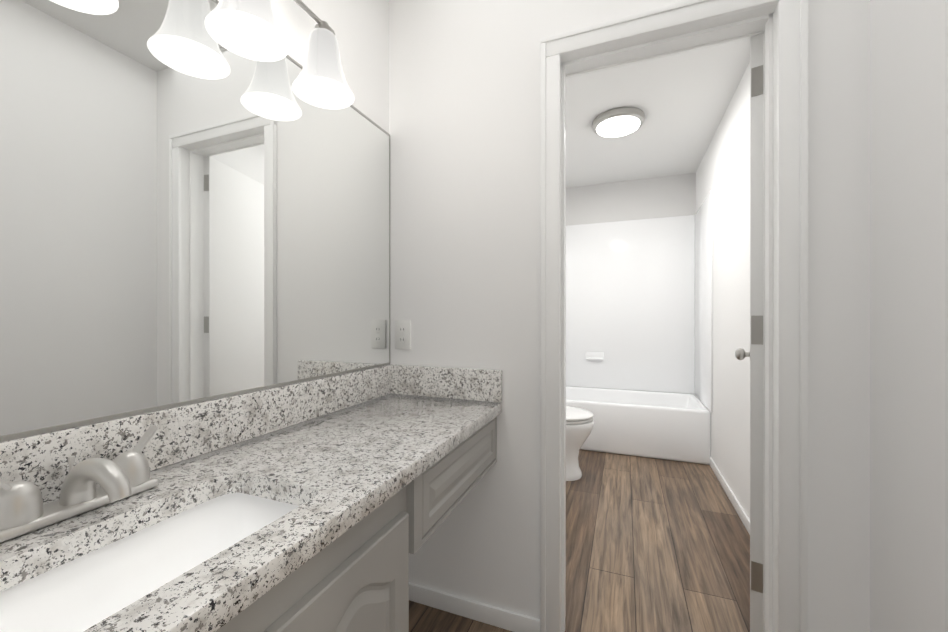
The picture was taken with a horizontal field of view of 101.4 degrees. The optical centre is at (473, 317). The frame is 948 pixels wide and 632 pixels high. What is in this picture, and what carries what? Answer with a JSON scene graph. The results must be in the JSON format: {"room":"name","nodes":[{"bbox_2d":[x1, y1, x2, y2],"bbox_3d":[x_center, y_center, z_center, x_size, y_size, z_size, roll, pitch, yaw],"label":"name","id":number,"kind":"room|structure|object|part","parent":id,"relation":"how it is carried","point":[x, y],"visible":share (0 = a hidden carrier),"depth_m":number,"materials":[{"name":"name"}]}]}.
{"room":"bathroom","nodes":[
{"label":"bathroom","id":0,"kind":"room"},
{"bbox_2d":[218,0,388,132],"bbox_3d":[-0.372,-0.112,1.645,0.110,2.440,5.540,0,0,21],"label":"wall","id":1,"kind":"structure","parent":0,"point":[360,28],"depth_m":1.38,"materials":[{"name":"white paint"}]},
{"bbox_2d":[0,0,389,441],"bbox_3d":[-0.737,-0.273,0.538,0.009,0.920,2.193,0,0,21],"label":"mirror","id":2,"kind":"object","parent":1,"relation":"attached to","point":[192,210],"visible":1,"depth_m":0.80,"materials":[{"name":"clear glass"}]},
{"bbox_2d":[0,364,391,471],"bbox_3d":[-0.731,0.244,0.538,0.020,0.113,2.198,0,0,21],"label":"backsplash","id":3,"kind":"structure","parent":1,"relation":"attached to","point":[193,429],"depth_m":0.89,"materials":[{"name":"grey stone"}]},
{"bbox_2d":[205,0,288,61],"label":"sconce","id":4,"kind":"object","parent":1,"relation":"attached to","point":[249,29],"depth_m":0.90,"materials":[{"name":"white glass"}]},
{"bbox_3d":[-0.503,-0.707,0.867,0.162,0.165,0.162,0,0,21],"label":"lamp shade","id":5,"kind":"part","parent":4,"relation":"part of","materials":[{"name":"white glass"}]},
{"bbox_2d":[292,0,353,108],"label":"sconce","id":6,"kind":"object","parent":1,"relation":"attached to","point":[321,82],"depth_m":1.06,"materials":[{"name":"white glass"}]},
{"bbox_2d":[314,21,332,32],"bbox_3d":[-0.419,-0.802,1.083,0.052,0.036,0.052,0,0,21],"label":"socket","id":7,"kind":"object","parent":6,"relation":"attached to","point":[322,26],"depth_m":1.06,"materials":[{"name":"silver metal"}]},
{"bbox_3d":[-0.419,-0.708,1.083,0.162,0.165,0.162,0,0,21],"label":"lamp shade","id":8,"kind":"part","parent":6,"relation":"part of","materials":[{"name":"white glass"}]},
{"bbox_2d":[409,449,749,631],"bbox_3d":[1.403,1.133,0.954,3.920,0.050,5.540,0,0,21],"label":"floor","id":9,"kind":"structure","parent":0,"point":[656,545],"depth_m":1.82,"materials":[{"name":"wood"}]},
{"bbox_2d":[228,416,496,631],"bbox_3d":[-0.528,0.724,0.460,0.456,0.768,2.198,0,0,21],"label":"bathroom vanity","id":10,"kind":"object","parent":9,"relation":"on","point":[361,584],"depth_m":0.73,"materials":[{"name":"grey paint"}]},
{"bbox_2d":[0,392,501,631],"bbox_3d":[-0.518,0.320,0.456,0.476,0.039,2.198,0,0,21],"label":"countertop","id":11,"kind":"structure","parent":10,"relation":"on","point":[337,470],"depth_m":0.69,"materials":[{"name":"grey stone"}]},
{"bbox_2d":[0,420,163,543],"bbox_3d":[-0.579,0.248,0.593,0.155,0.106,0.216,0,0,21],"label":"faucet","id":12,"kind":"object","parent":11,"relation":"on","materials":[{"name":"silver metal"}]},
{"bbox_2d":[0,484,291,631],"bbox_3d":[-0.437,0.405,0.538,0.263,0.155,0.418,0,0,21],"label":"sink","id":13,"kind":"object","parent":11,"relation":"in","point":[53,597],"depth_m":0.60,"materials":[{"name":"white ceramic"}]},
{"bbox_3d":[-0.209,0.706,0.676,0.019,0.575,0.342,0,0,21],"label":"door","id":14,"kind":"part","parent":10,"relation":"part of","materials":[{"name":"grey paint"}]},
{"bbox_3d":[-0.035,0.348,1.130,0.024,0.016,0.591,0,0,21],"label":"apron rail","id":15,"kind":"part","parent":10,"relation":"part of","materials":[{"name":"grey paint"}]},
{"bbox_3d":[-0.028,0.431,1.141,0.019,0.144,0.537,0,0,21],"label":"drawer","id":16,"kind":"part","parent":10,"relation":"part of","materials":[{"name":"grey paint"}]},
{"bbox_2d":[566,406,593,480],"bbox_3d":[0.510,0.716,2.793,0.680,0.782,0.424,0,0,21],"label":"toilet","id":17,"kind":"object","parent":9,"relation":"on","point":[579,424],"visible":0.29,"depth_m":2.63,"materials":[{"name":"white ceramic"}]},
{"bbox_3d":[0.594,0.678,2.761,0.490,0.052,0.386,0,0,21],"label":"seat lid","id":18,"kind":"part","parent":17,"relation":"part of","materials":[{"name":"white plastic"}]},
{"bbox_2d":[566,386,710,464],"bbox_3d":[1.210,0.901,3.501,1.486,0.410,0.707,0,0,21],"label":"bathtub","id":19,"kind":"object","parent":9,"relation":"on","point":[666,426],"visible":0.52,"depth_m":3.10,"materials":[{"name":"white ceramic"}]},
{"bbox_2d":[389,0,869,631],"bbox_3d":[1.453,-0.112,0.929,3.810,2.440,0.110,0,0,21],"label":"wall","id":20,"kind":"structure","parent":0,"point":[464,104],"depth_m":1.38,"materials":[{"name":"white paint"}]},
{"bbox_2d":[395,320,410,348],"bbox_3d":[-0.284,0.066,1.541,0.070,0.116,0.008,0,0,21],"label":"electrical outlet plate","id":21,"kind":"object","parent":20,"relation":"attached to","point":[402,334],"visible":1,"depth_m":1.54,"materials":[{"name":"white plastic"}]},
{"bbox_2d":[392,364,501,399],"bbox_3d":[-0.114,0.244,1.467,0.456,0.113,0.020,0,0,21],"label":"backsplash","id":22,"kind":"structure","parent":20,"relation":"attached to","point":[458,383],"depth_m":1.45,"materials":[{"name":"grey stone"}]},
{"bbox_2d":[409,582,539,631],"bbox_3d":[-0.050,1.076,1.448,0.605,0.064,0.012,0,0,21],"label":"baseboard","id":23,"kind":"structure","parent":20,"relation":"attached to","point":[482,612],"depth_m":1.42,"materials":[{"name":"white paint"}]},
{"bbox_2d":[540,43,545,631],"bbox_3d":[0.235,0.087,1.321,0.018,2.042,0.006,0,0,21],"label":"trim","id":24,"kind":"structure","parent":20,"relation":"attached to","point":[542,337],"depth_m":1.32,"materials":[{"name":"white paint"}]},
{"bbox_2d":[546,54,559,631],"bbox_3d":[0.261,0.110,1.323,0.065,1.996,0.016,0,0,21],"label":"trim","id":25,"kind":"structure","parent":20,"relation":"attached to","point":[552,343],"depth_m":1.31,"materials":[{"name":"white paint"}]},
{"bbox_2d":[561,63,565,631],"bbox_3d":[0.316,0.108,1.373,0.010,2.000,0.032,0,0,21],"label":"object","id":26,"kind":"object","parent":20,"relation":"attached to","point":[563,235],"visible":1,"depth_m":1.36,"materials":[{"name":"white paint"}]},
{"bbox_2d":[565,401,565,617],"bbox_3d":[0.308,0.110,1.444,0.065,1.996,0.016,0,0,21],"label":"trim","id":27,"kind":"structure","parent":20,"relation":"attached to","point":[565,509],"depth_m":1.43,"materials":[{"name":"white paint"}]},
{"bbox_2d":[540,0,779,56],"bbox_3d":[0.573,-0.921,1.201,0.734,0.065,0.016,0,0,21],"label":"trim","id":28,"kind":"structure","parent":20,"relation":"attached to","point":[684,16],"depth_m":1.20,"materials":[{"name":"white paint"}]},
{"bbox_2d":[566,30,764,77],"bbox_3d":[0.620,-0.921,1.322,0.734,0.065,0.016,0,0,21],"label":"trim","id":29,"kind":"structure","parent":20,"relation":"attached to","point":[668,53],"depth_m":1.31,"materials":[{"name":"white paint"}]},
{"bbox_2d":[561,13,772,69],"bbox_3d":[0.597,-0.887,1.263,0.612,0.010,0.032,0,0,21],"label":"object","id":30,"kind":"object","parent":20,"relation":"attached to","point":[755,22],"visible":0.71,"depth_m":1.24,"materials":[{"name":"white paint"}]},
{"bbox_2d":[560,3,777,631],"bbox_3d":[0.596,0.098,1.262,0.652,2.020,0.114,0,0,21],"label":"door frame","id":31,"kind":"structure","parent":20,"relation":"attached to","point":[729,19],"depth_m":1.16,"materials":[{"name":"white paint"}]},
{"bbox_2d":[763,32,764,631],"bbox_3d":[0.932,0.110,1.202,0.065,1.996,0.016,0,0,21],"label":"trim","id":32,"kind":"structure","parent":20,"relation":"attached to","point":[764,332],"depth_m":1.21,"materials":[{"name":"white paint"}]},
{"bbox_2d":[765,14,772,631],"bbox_3d":[0.877,0.108,1.154,0.010,2.000,0.032,0,0,21],"label":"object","id":33,"kind":"object","parent":20,"relation":"attached to","point":[769,326],"visible":1,"depth_m":1.14,"materials":[{"name":"white paint"}]},
{"bbox_2d":[777,0,799,631],"bbox_3d":[0.884,0.110,1.080,0.065,1.996,0.016,0,0,21],"label":"trim","id":34,"kind":"structure","parent":20,"relation":"attached to","point":[788,315],"depth_m":1.08,"materials":[{"name":"white paint"}]},
{"bbox_2d":[800,0,807,631],"bbox_3d":[0.902,0.087,1.062,0.018,2.042,0.006,0,0,21],"label":"trim","id":35,"kind":"structure","parent":20,"relation":"attached to","point":[803,315],"depth_m":1.06,"materials":[{"name":"white paint"}]},
{"bbox_2d":[566,173,695,395],"bbox_3d":[1.359,-0.114,3.884,1.492,2.440,0.110,0,0,21],"label":"wall","id":36,"kind":"structure","parent":0,"point":[660,197],"depth_m":3.76,"materials":[{"name":"white paint"}]},
{"bbox_2d":[566,215,693,393],"bbox_3d":[1.337,-0.124,3.826,1.486,1.639,0.013,0,0,21],"label":"surround","id":37,"kind":"object","parent":36,"relation":"attached to","point":[630,299],"visible":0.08,"depth_m":3.74,"materials":[{"name":"white plastic"}]},
{"bbox_2d":[585,352,603,360],"bbox_3d":[1.196,0.384,3.853,0.180,0.085,0.038,0,0,21],"label":"soap dish","id":38,"kind":"object","parent":37,"relation":"attached to","point":[594,356],"visible":1,"depth_m":3.86,"materials":[{"name":"white ceramic"}]},
{"bbox_2d":[566,37,750,187],"bbox_3d":[1.403,-1.357,0.953,3.920,0.050,5.540,0,0,21],"label":"ceiling","id":39,"kind":"structure","parent":0,"point":[681,100],"depth_m":2.48,"materials":[{"name":"white paint"}]},
{"bbox_2d":[592,107,644,136],"bbox_3d":[0.969,-1.298,2.613,0.336,0.068,0.336,0,0,21],"label":"light","id":40,"kind":"object","parent":39,"relation":"attached to","point":[619,122],"visible":1,"depth_m":2.54,"materials":[{"name":"white glass"}]},
{"bbox_2d":[696,0,947,631],"bbox_3d":[1.472,-0.113,1.964,0.110,2.440,3.606,0,0,21],"label":"wall","id":41,"kind":"structure","parent":0,"point":[908,315],"depth_m":0.93,"materials":[{"name":"white paint"}]},
{"bbox_2d":[694,190,712,411],"bbox_3d":[1.889,-0.124,3.209,0.012,1.639,0.736,0,0,21],"label":"wall panel","id":42,"kind":"object","parent":41,"relation":"attached to","point":[703,304],"visible":1,"depth_m":3.10,"materials":[{"name":"white plastic"}]},
{"bbox_2d":[709,457,749,534],"bbox_3d":[1.442,1.075,2.060,0.012,0.064,1.987,0,0,21],"label":"baseboard","id":43,"kind":"structure","parent":41,"relation":"attached to","point":[741,513],"depth_m":2.31,"materials":[{"name":"white paint"}]},
{"bbox_3d":[0.908,0.038,1.203,0.010,0.090,0.001,0,0,21],"label":"bathroom jamb hinge leaf","id":44,"kind":"structure","parent":0,"visible":0},
{"bbox_2d":[735,33,762,631],"bbox_3d":[1.065,0.104,1.459,0.158,1.984,0.601,0,0,36],"label":"bathroom door","id":45,"kind":"structure","parent":44,"relation":"attached to","point":[755,354],"depth_m":1.22,"materials":[{"name":"white paint"}]},
{"bbox_3d":[1.167,0.158,1.680,0.062,0.062,0.062,0,0,36],"label":"knob","id":46,"kind":"part","parent":45,"relation":"part of","materials":[{"name":"silver metal"}]}
]}

